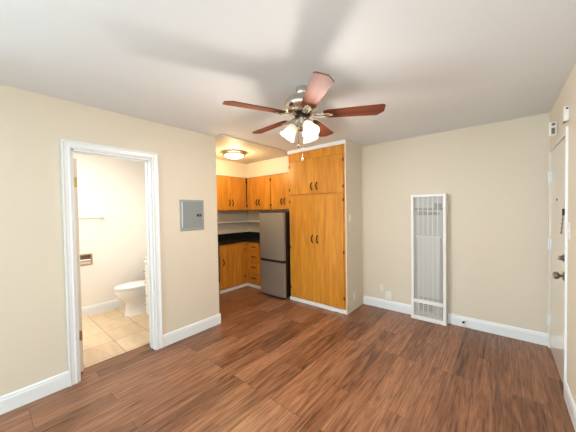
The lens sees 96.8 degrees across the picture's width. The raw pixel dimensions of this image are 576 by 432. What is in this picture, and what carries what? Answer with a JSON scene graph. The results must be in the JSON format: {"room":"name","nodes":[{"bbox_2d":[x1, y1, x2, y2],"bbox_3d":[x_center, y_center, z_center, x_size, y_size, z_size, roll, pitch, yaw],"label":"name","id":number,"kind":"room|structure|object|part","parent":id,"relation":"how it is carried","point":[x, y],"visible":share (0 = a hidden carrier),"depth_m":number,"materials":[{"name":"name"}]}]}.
{"room":"empty studio apartment","nodes":[
{"label":"empty studio apartment","id":0,"kind":"room"},
{"bbox_2d":[0,84,218,395],"bbox_3d":[-2.685,0.266,1.316,0.120,2.440,5.375,0,2,40],"label":"wall","id":1,"kind":"structure","parent":0,"point":[33,315],"depth_m":2.12,"materials":[{"name":"paint"}]},
{"bbox_2d":[0,371,68,414],"bbox_3d":[-3.103,1.441,0.710,0.014,0.130,3.847,0,2,40],"label":"baseboard","id":2,"kind":"structure","parent":1,"relation":"attached to","point":[13,400],"depth_m":2.02,"materials":[{"name":"white paint"}]},
{"bbox_2d":[73,158,83,371],"bbox_3d":[-2.115,0.457,2.545,0.575,1.963,0.110,0,2,40],"label":"door","id":3,"kind":"structure","parent":1,"relation":"in","point":[74,160],"depth_m":2.35,"materials":[{"name":"paint"}]},
{"bbox_2d":[60,139,162,386],"bbox_3d":[-1.685,0.394,2.506,0.147,2.101,0.785,0,2,40],"label":"trim","id":4,"kind":"structure","parent":1,"relation":"attached to","point":[151,161],"depth_m":2.31,"materials":[{"name":"white paint"}]},
{"bbox_2d":[179,200,203,230],"bbox_3d":[-1.158,-0.009,3.073,0.059,0.366,0.308,0,2,40],"label":"breaker panel","id":5,"kind":"object","parent":1,"relation":"attached to","point":[191,211],"visible":0.99,"depth_m":3.05,"materials":[{"name":"metal"}]},
{"bbox_3d":[-1.140,-0.015,3.062,0.006,0.310,0.255,0,2,40],"label":"panel door","id":6,"kind":"part","parent":5,"relation":"part of","materials":[{"name":"grey metal"}]},
{"bbox_2d":[163,313,220,346],"bbox_3d":[-1.130,1.359,3.082,0.014,0.130,0.759,0,2,40],"label":"baseboard","id":7,"kind":"structure","parent":1,"relation":"attached to","point":[169,338],"depth_m":3.04,"materials":[{"name":"white paint"}]},
{"bbox_2d":[73,153,146,307],"bbox_3d":[-3.176,0.228,3.470,0.120,2.440,2.460,0,2,40],"label":"wall","id":8,"kind":"structure","parent":0,"point":[113,189],"depth_m":3.91,"materials":[{"name":"paint"}]},
{"bbox_2d":[80,253,92,265],"bbox_3d":[-2.939,0.630,3.698,0.063,0.166,0.168,0,2,40],"label":"paper holder","id":9,"kind":"object","parent":8,"relation":"attached to","point":[85,259],"visible":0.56,"depth_m":3.71,"materials":[{"name":"metal"}]},
{"bbox_2d":[79,217,103,219],"bbox_3d":[-2.952,0.042,3.596,0.062,0.052,0.632,0,2,40],"label":"towel bar","id":10,"kind":"object","parent":8,"relation":"attached to","point":[101,218],"visible":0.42,"depth_m":3.72,"materials":[{"name":"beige metal"}]},
{"bbox_2d":[82,299,124,316],"bbox_3d":[-3.074,1.382,3.490,0.014,0.130,2.360,0,2,40],"label":"baseboard","id":11,"kind":"structure","parent":8,"relation":"attached to","point":[96,308],"depth_m":3.82,"materials":[{"name":"white paint"}]},
{"bbox_2d":[217,181,247,233],"bbox_3d":[-1.513,0.168,5.015,0.120,2.440,1.815,0,2,40],"label":"wall","id":12,"kind":"structure","parent":0,"point":[222,216],"depth_m":5.37,"materials":[{"name":"paint"}]},
{"bbox_2d":[216,175,246,210],"bbox_3d":[-1.211,-0.430,4.986,0.374,0.654,0.804,0,2,40],"label":"upper cabinet","id":13,"kind":"object","parent":12,"relation":"attached to","point":[231,191],"visible":0.77,"depth_m":4.90,"materials":[{"name":"brown wood"}]},
{"bbox_3d":[-1.226,-0.425,4.746,0.017,0.631,0.386,0,2,40],"label":"door","id":14,"kind":"part","parent":13,"relation":"part of","materials":[{"name":"brown wood"}]},
{"bbox_3d":[-0.978,-0.436,5.045,0.017,0.631,0.386,0,2,40],"label":"door","id":15,"kind":"part","parent":13,"relation":"part of","materials":[{"name":"brown wood"}]},
{"bbox_2d":[217,220,259,223],"bbox_3d":[-1.018,0.132,4.749,0.980,0.024,1.590,0,2,40],"label":"shelf","id":16,"kind":"object","parent":12,"relation":"attached to","point":[247,220],"visible":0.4,"depth_m":5.25,"materials":[{"name":"white wood"}]},
{"bbox_2d":[216,156,288,180],"bbox_3d":[-0.857,-0.895,4.433,1.630,0.285,1.815,0,2,40],"label":"wall","id":17,"kind":"structure","parent":0,"point":[280,165],"depth_m":4.84,"materials":[{"name":"paint"}]},
{"bbox_2d":[0,286,574,431],"bbox_3d":[-1.470,1.491,1.528,5.229,0.064,7.430,0,2,40],"label":"floor","id":18,"kind":"structure","parent":0,"point":[271,363],"depth_m":2.23,"materials":[{"name":"brown wood"}]},
{"bbox_2d":[114,257,147,315],"bbox_3d":[-2.195,1.038,3.821,0.460,0.766,0.692,0,2,40],"label":"toilet","id":19,"kind":"object","parent":18,"relation":"on","point":[133,294],"visible":0.41,"depth_m":3.65,"materials":[{"name":"white ceramic"}]},
{"bbox_3d":[-2.259,1.026,3.745,0.372,0.020,0.490,0,2,40],"label":"seat","id":20,"kind":"part","parent":19,"relation":"part of","materials":[{"name":"white ceramic"}]},
{"bbox_3d":[-2.259,1.001,3.744,0.376,0.026,0.494,0,2,40],"label":"lid","id":21,"kind":"part","parent":19,"relation":"part of","materials":[{"name":"white ceramic"}]},
{"bbox_3d":[-2.227,1.230,3.784,0.368,0.386,0.578,0,2,40],"label":"bowl","id":22,"kind":"part","parent":19,"relation":"part of","materials":[{"name":"white ceramic"}]},
{"bbox_2d":[143,260,148,314],"bbox_3d":[-1.525,1.006,3.397,0.736,0.826,0.493,0,2,40],"label":"vanity","id":23,"kind":"object","parent":18,"relation":"on","point":[145,261],"visible":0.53,"depth_m":3.42,"materials":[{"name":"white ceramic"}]},
{"bbox_3d":[-1.815,0.739,3.365,0.292,0.180,0.017,0,2,40],"label":"drawer","id":24,"kind":"part","parent":23,"relation":"part of","materials":[{"name":"white wood"}]},
{"bbox_3d":[-1.811,0.959,3.369,0.292,0.220,0.017,0,2,40],"label":"drawer","id":25,"kind":"part","parent":23,"relation":"part of","materials":[{"name":"white wood"}]},
{"bbox_3d":[-1.807,1.198,3.374,0.292,0.220,0.017,0,2,40],"label":"drawer","id":26,"kind":"part","parent":23,"relation":"part of","materials":[{"name":"white wood"}]},
{"bbox_2d":[218,243,219,291],"bbox_3d":[-1.573,0.929,4.430,0.518,0.906,0.628,0,2,40],"label":"range","id":27,"kind":"object","parent":18,"relation":"on","point":[218,243],"visible":0.14,"depth_m":4.52,"materials":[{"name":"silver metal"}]},
{"bbox_3d":[-1.421,0.892,4.303,0.031,0.580,0.619,0,2,40],"label":"oven door","id":28,"kind":"part","parent":27,"relation":"part of","materials":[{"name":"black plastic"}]},
{"bbox_2d":[218,242,246,293],"bbox_3d":[-1.031,0.942,5.111,0.492,0.873,1.086,0,2,40],"label":"base cabinet","id":29,"kind":"object","parent":18,"relation":"on","point":[232,257],"visible":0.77,"depth_m":4.78,"materials":[{"name":"brown wood"}]},
{"bbox_2d":[218,236,259,244],"bbox_3d":[-0.858,0.486,4.950,0.970,0.037,1.095,0,2,40],"label":"countertop","id":30,"kind":"structure","parent":29,"relation":"on","point":[240,239],"depth_m":4.94,"materials":[{"name":"black stone"}]},
{"bbox_2d":[246,242,260,288],"bbox_3d":[-0.493,0.935,5.047,0.521,0.873,0.496,0,2,40],"label":"base cabinet","id":31,"kind":"object","parent":18,"relation":"on","point":[253,249],"visible":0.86,"depth_m":4.91,"materials":[{"name":"brown wood"}]},
{"bbox_3d":[-0.657,0.603,4.910,0.340,0.157,0.020,0,2,40],"label":"drawer","id":32,"kind":"part","parent":31,"relation":"part of","materials":[{"name":"brown wood"}]},
{"bbox_3d":[-0.654,0.792,4.914,0.340,0.186,0.020,0,2,40],"label":"drawer","id":33,"kind":"part","parent":31,"relation":"part of","materials":[{"name":"brown wood"}]},
{"bbox_3d":[-0.648,1.204,4.923,0.340,0.190,0.020,0,2,40],"label":"drawer","id":34,"kind":"part","parent":31,"relation":"part of","materials":[{"name":"brown wood"}]},
{"bbox_3d":[-0.651,0.997,4.919,0.340,0.188,0.020,0,2,40],"label":"drawer","id":35,"kind":"part","parent":31,"relation":"part of","materials":[{"name":"brown wood"}]},
{"bbox_2d":[259,212,290,298],"bbox_3d":[-0.089,0.647,4.567,0.553,1.456,0.610,0,2,40],"label":"refrigerator","id":36,"kind":"object","parent":18,"relation":"on","point":[274,226],"visible":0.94,"depth_m":4.28,"materials":[{"name":"silver metal"}]},
{"bbox_3d":[-0.260,1.062,4.362,0.553,0.565,0.055,0,2,40],"label":"freezer door","id":37,"kind":"part","parent":36,"relation":"part of","materials":[{"name":"silver metal"}]},
{"bbox_3d":[-0.259,0.757,4.363,0.533,0.047,0.042,0,2,40],"label":"door gap trim","id":38,"kind":"part","parent":36,"relation":"part of","materials":[{"name":"black plastic"}]},
{"bbox_2d":[287,139,345,313],"bbox_3d":[0.572,0.156,4.073,1.038,2.437,0.574,0,2,40],"label":"pantry cabinet","id":39,"kind":"object","parent":18,"relation":"on","point":[316,183],"visible":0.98,"depth_m":3.84,"materials":[{"name":"brown wood"}]},
{"bbox_3d":[0.214,-0.607,4.029,0.478,0.540,0.017,0,2,40],"label":"door","id":40,"kind":"part","parent":39,"relation":"part of","materials":[{"name":"brown wood"}]},
{"bbox_3d":[0.232,0.498,4.053,0.478,1.634,0.017,0,2,40],"label":"door","id":41,"kind":"part","parent":39,"relation":"part of","materials":[{"name":"brown wood"}]},
{"bbox_3d":[0.398,-1.029,3.862,1.038,0.052,0.038,0,2,40],"label":"moulding","id":42,"kind":"part","parent":39,"relation":"part of","materials":[{"name":"white paint"}]},
{"bbox_3d":[0.399,-0.942,3.868,1.013,0.122,0.011,0,2,40],"label":"rail","id":43,"kind":"part","parent":39,"relation":"part of","materials":[{"name":"brown wood"}]},
{"bbox_3d":[0.584,-0.606,3.722,0.476,0.540,0.017,0,2,40],"label":"door","id":44,"kind":"part","parent":39,"relation":"part of","materials":[{"name":"brown wood"}]},
{"bbox_3d":[0.602,0.498,3.745,0.476,1.634,0.017,0,2,40],"label":"door","id":45,"kind":"part","parent":39,"relation":"part of","materials":[{"name":"brown wood"}]},
{"bbox_2d":[0,0,575,163],"bbox_3d":[-1.506,-1.010,1.472,5.219,0.093,7.430,0,2,40],"label":"ceiling","id":46,"kind":"structure","parent":0,"point":[436,66],"depth_m":1.65,"materials":[{"name":"paint"}]},
{"bbox_2d":[222,151,245,158],"bbox_3d":[-0.874,-0.983,4.154,0.370,0.096,0.370,0,2,40],"label":"ceiling light","id":47,"kind":"object","parent":46,"relation":"attached to","point":[231,154],"visible":1,"depth_m":4.06,"materials":[{"name":"white glass"}]},
{"bbox_3d":[-0.874,-0.960,4.155,0.320,0.049,0.320,0,2,40],"label":"lamp shade","id":48,"kind":"part","parent":47,"relation":"part of","materials":[{"name":"white glass"}]},
{"bbox_2d":[222,71,385,161],"bbox_3d":[0.107,-0.722,2.067,1.184,0.586,1.194,0,2,40],"label":"ceiling fan","id":49,"kind":"object","parent":46,"relation":"hanging from","point":[305,103],"visible":1,"depth_m":1.95,"materials":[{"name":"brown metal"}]},
{"bbox_3d":[-0.237,-0.788,1.857,0.457,0.007,0.136,-2,12,-26],"label":"blade","id":50,"kind":"part","parent":49,"relation":"part of","materials":[{"name":"brown wood"}]},
{"bbox_3d":[-0.160,-0.799,2.313,0.457,0.007,0.136,0,13,46],"label":"blade","id":51,"kind":"part","parent":49,"relation":"part of","materials":[{"name":"brown wood"}]},
{"bbox_3d":[-0.004,-0.663,2.040,0.135,0.142,0.129,0,2,40],"label":"lamp shade","id":52,"kind":"part","parent":49,"relation":"part of","materials":[{"name":"white glass"}]},
{"bbox_3d":[0.190,-0.669,2.132,0.128,0.142,0.135,-1,1,-1],"label":"lamp shade","id":53,"kind":"part","parent":49,"relation":"part of","materials":[{"name":"white glass"}]},
{"bbox_3d":[0.164,-0.664,1.926,0.137,0.142,0.132,0,2,40],"label":"lamp shade","id":54,"kind":"part","parent":49,"relation":"part of","materials":[{"name":"white glass"}]},
{"bbox_3d":[0.173,-0.790,1.642,0.136,0.007,0.457,10,0,-8],"label":"blade","id":55,"kind":"part","parent":49,"relation":"part of","materials":[{"name":"brown wood"}]},
{"bbox_3d":[0.297,-0.807,2.380,0.136,0.007,0.457,-13,-4,27],"label":"blade","id":56,"kind":"part","parent":49,"relation":"part of","materials":[{"name":"brown wood"}]},
{"bbox_3d":[0.503,-0.802,1.966,0.457,0.007,0.136,-1,-10,10],"label":"blade","id":57,"kind":"part","parent":49,"relation":"part of","materials":[{"name":"brown wood"}]},
{"bbox_2d":[344,139,364,314],"bbox_3d":[0.987,0.155,3.757,0.032,2.440,0.551,0,2,40],"label":"wall","id":58,"kind":"structure","parent":0,"point":[354,183],"depth_m":3.74,"materials":[{"name":"paint"}]},
{"bbox_2d":[248,113,549,332],"bbox_3d":[0.928,0.145,4.243,5.019,2.440,0.120,0,2,40],"label":"wall","id":59,"kind":"structure","parent":0,"point":[493,177],"depth_m":3.06,"materials":[{"name":"paint"}]},
{"bbox_2d":[218,232,259,239],"bbox_3d":[-0.859,0.413,4.948,0.969,0.108,1.094,0,2,40],"label":"backsplash","id":60,"kind":"structure","parent":59,"relation":"attached to","point":[239,234],"depth_m":5.42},
{"bbox_2d":[246,175,271,209],"bbox_3d":[-0.492,-0.444,5.094,0.668,0.654,0.356,0,2,40],"label":"upper cabinet","id":61,"kind":"object","parent":59,"relation":"attached to","point":[258,188],"visible":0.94,"depth_m":4.96,"materials":[{"name":"brown wood"}]},
{"bbox_3d":[-0.701,-0.441,5.094,0.318,0.631,0.017,0,2,40],"label":"door","id":62,"kind":"part","parent":61,"relation":"part of","materials":[{"name":"brown wood"}]},
{"bbox_3d":[-0.455,-0.441,4.889,0.318,0.631,0.017,0,2,40],"label":"door","id":63,"kind":"part","parent":61,"relation":"part of","materials":[{"name":"brown wood"}]},
{"bbox_2d":[270,172,288,209],"bbox_3d":[0.003,-0.443,4.682,0.624,0.654,0.356,0,2,40],"label":"upper cabinet","id":64,"kind":"object","parent":59,"relation":"attached to","point":[279,182],"visible":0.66,"depth_m":4.62,"materials":[{"name":"brown wood"}]},
{"bbox_3d":[-0.197,-0.440,4.675,0.296,0.631,0.017,0,2,40],"label":"door","id":65,"kind":"part","parent":64,"relation":"part of","materials":[{"name":"brown wood"}]},
{"bbox_3d":[0.032,-0.440,4.485,0.296,0.631,0.017,0,2,40],"label":"door","id":66,"kind":"part","parent":64,"relation":"part of","materials":[{"name":"brown wood"}]},
{"bbox_2d":[363,296,410,314],"bbox_3d":[1.454,1.303,3.759,0.719,0.130,0.014,0,2,40],"label":"baseboard","id":67,"kind":"structure","parent":59,"relation":"attached to","point":[386,304],"depth_m":3.75,"materials":[{"name":"white paint"}]},
{"bbox_2d":[386,291,391,299],"bbox_3d":[1.471,1.160,3.743,0.085,0.120,0.008,0,2,40],"label":"wall outlet","id":68,"kind":"object","parent":59,"relation":"attached to","point":[388,293],"visible":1,"depth_m":3.74,"materials":[{"name":"white plastic"}]},
{"bbox_2d":[411,193,447,325],"bbox_3d":[1.837,0.544,3.337,0.410,1.652,0.131,0,2,40],"label":"wall heater","id":69,"kind":"object","parent":59,"relation":"attached to","point":[429,246],"visible":1,"depth_m":3.31,"materials":[{"name":"white metal"}]},
{"bbox_2d":[414,196,441,303],"bbox_3d":[1.804,0.425,3.296,0.334,1.350,0.008,0,2,40],"label":"grille","id":70,"kind":"object","parent":69,"relation":"attached to","point":[437,206],"depth_m":3.29,"materials":[{"name":"metal"}]},
{"bbox_2d":[414,302,442,320],"bbox_3d":[1.817,1.231,3.314,0.334,0.177,0.008,0,2,40],"label":"grille","id":71,"kind":"object","parent":69,"relation":"attached to","point":[416,315],"depth_m":3.31,"materials":[{"name":"metal"}]},
{"bbox_2d":[415,203,442,214],"bbox_3d":[1.823,-0.085,3.318,0.314,0.150,0.045,0,2,40],"label":"vent","id":72,"kind":"object","parent":69,"relation":"attached to","point":[435,206],"depth_m":3.29,"materials":[{"name":"metal"}]},
{"bbox_3d":[1.871,0.525,3.378,0.334,1.557,0.016,0,2,40],"label":"plate","id":73,"kind":"part","parent":69,"relation":"part of","materials":[{"name":"metal"}]},
{"bbox_2d":[448,313,547,345],"bbox_3d":[2.393,1.304,2.977,0.904,0.130,0.014,0,2,40],"label":"baseboard","id":74,"kind":"structure","parent":59,"relation":"attached to","point":[541,338],"depth_m":2.93,"materials":[{"name":"white paint"}]},
{"bbox_2d":[550,63,575,404],"bbox_3d":[0.474,0.246,-0.132,0.120,2.440,7.190,0,2,40],"label":"wall","id":75,"kind":"structure","parent":0,"point":[567,96],"depth_m":1.83,"materials":[{"name":"paint"}]},
{"bbox_2d":[548,121,557,136],"bbox_3d":[2.386,-0.785,2.302,0.056,0.129,0.050,0,2,40],"label":"door chime","id":76,"kind":"object","parent":75,"relation":"attached to","point":[552,126],"visible":1,"depth_m":2.29,"materials":[{"name":"white plastic"}]},
{"bbox_2d":[547,138,564,385],"bbox_3d":[2.419,0.365,2.312,0.105,2.010,0.892,0,2,40],"label":"door","id":77,"kind":"structure","parent":75,"relation":"in","point":[556,176],"depth_m":2.29,"materials":[{"name":"paint"}]},
{"bbox_2d":[548,126,567,383],"bbox_3d":[2.449,0.348,2.268,0.112,2.070,0.932,0,2,40],"label":"trim","id":78,"kind":"structure","parent":75,"relation":"attached to","point":[565,135],"depth_m":1.96,"materials":[{"name":"white paint"}]},
{"bbox_2d":[562,106,568,124],"bbox_3d":[2.076,-0.752,1.913,0.034,0.128,0.045,0,2,40],"label":"sensor","id":79,"kind":"object","parent":75,"relation":"attached to","point":[566,108],"visible":1,"depth_m":1.90,"materials":[{"name":"white plastic"}]},
{"bbox_2d":[567,222,570,239],"bbox_3d":[2.066,0.107,1.883,0.010,0.130,0.070,0,2,40],"label":"light switch","id":80,"kind":"object","parent":75,"relation":"attached to","point":[569,223],"visible":1,"depth_m":1.88,"materials":[{"name":"white plastic"}]},
{"bbox_2d":[564,381,575,431],"bbox_3d":[0.135,1.413,-0.432,0.014,0.130,6.232,0,2,40],"label":"baseboard","id":81,"kind":"structure","parent":75,"relation":"attached to","point":[570,403],"depth_m":1.79,"materials":[{"name":"white paint"}]}
]}

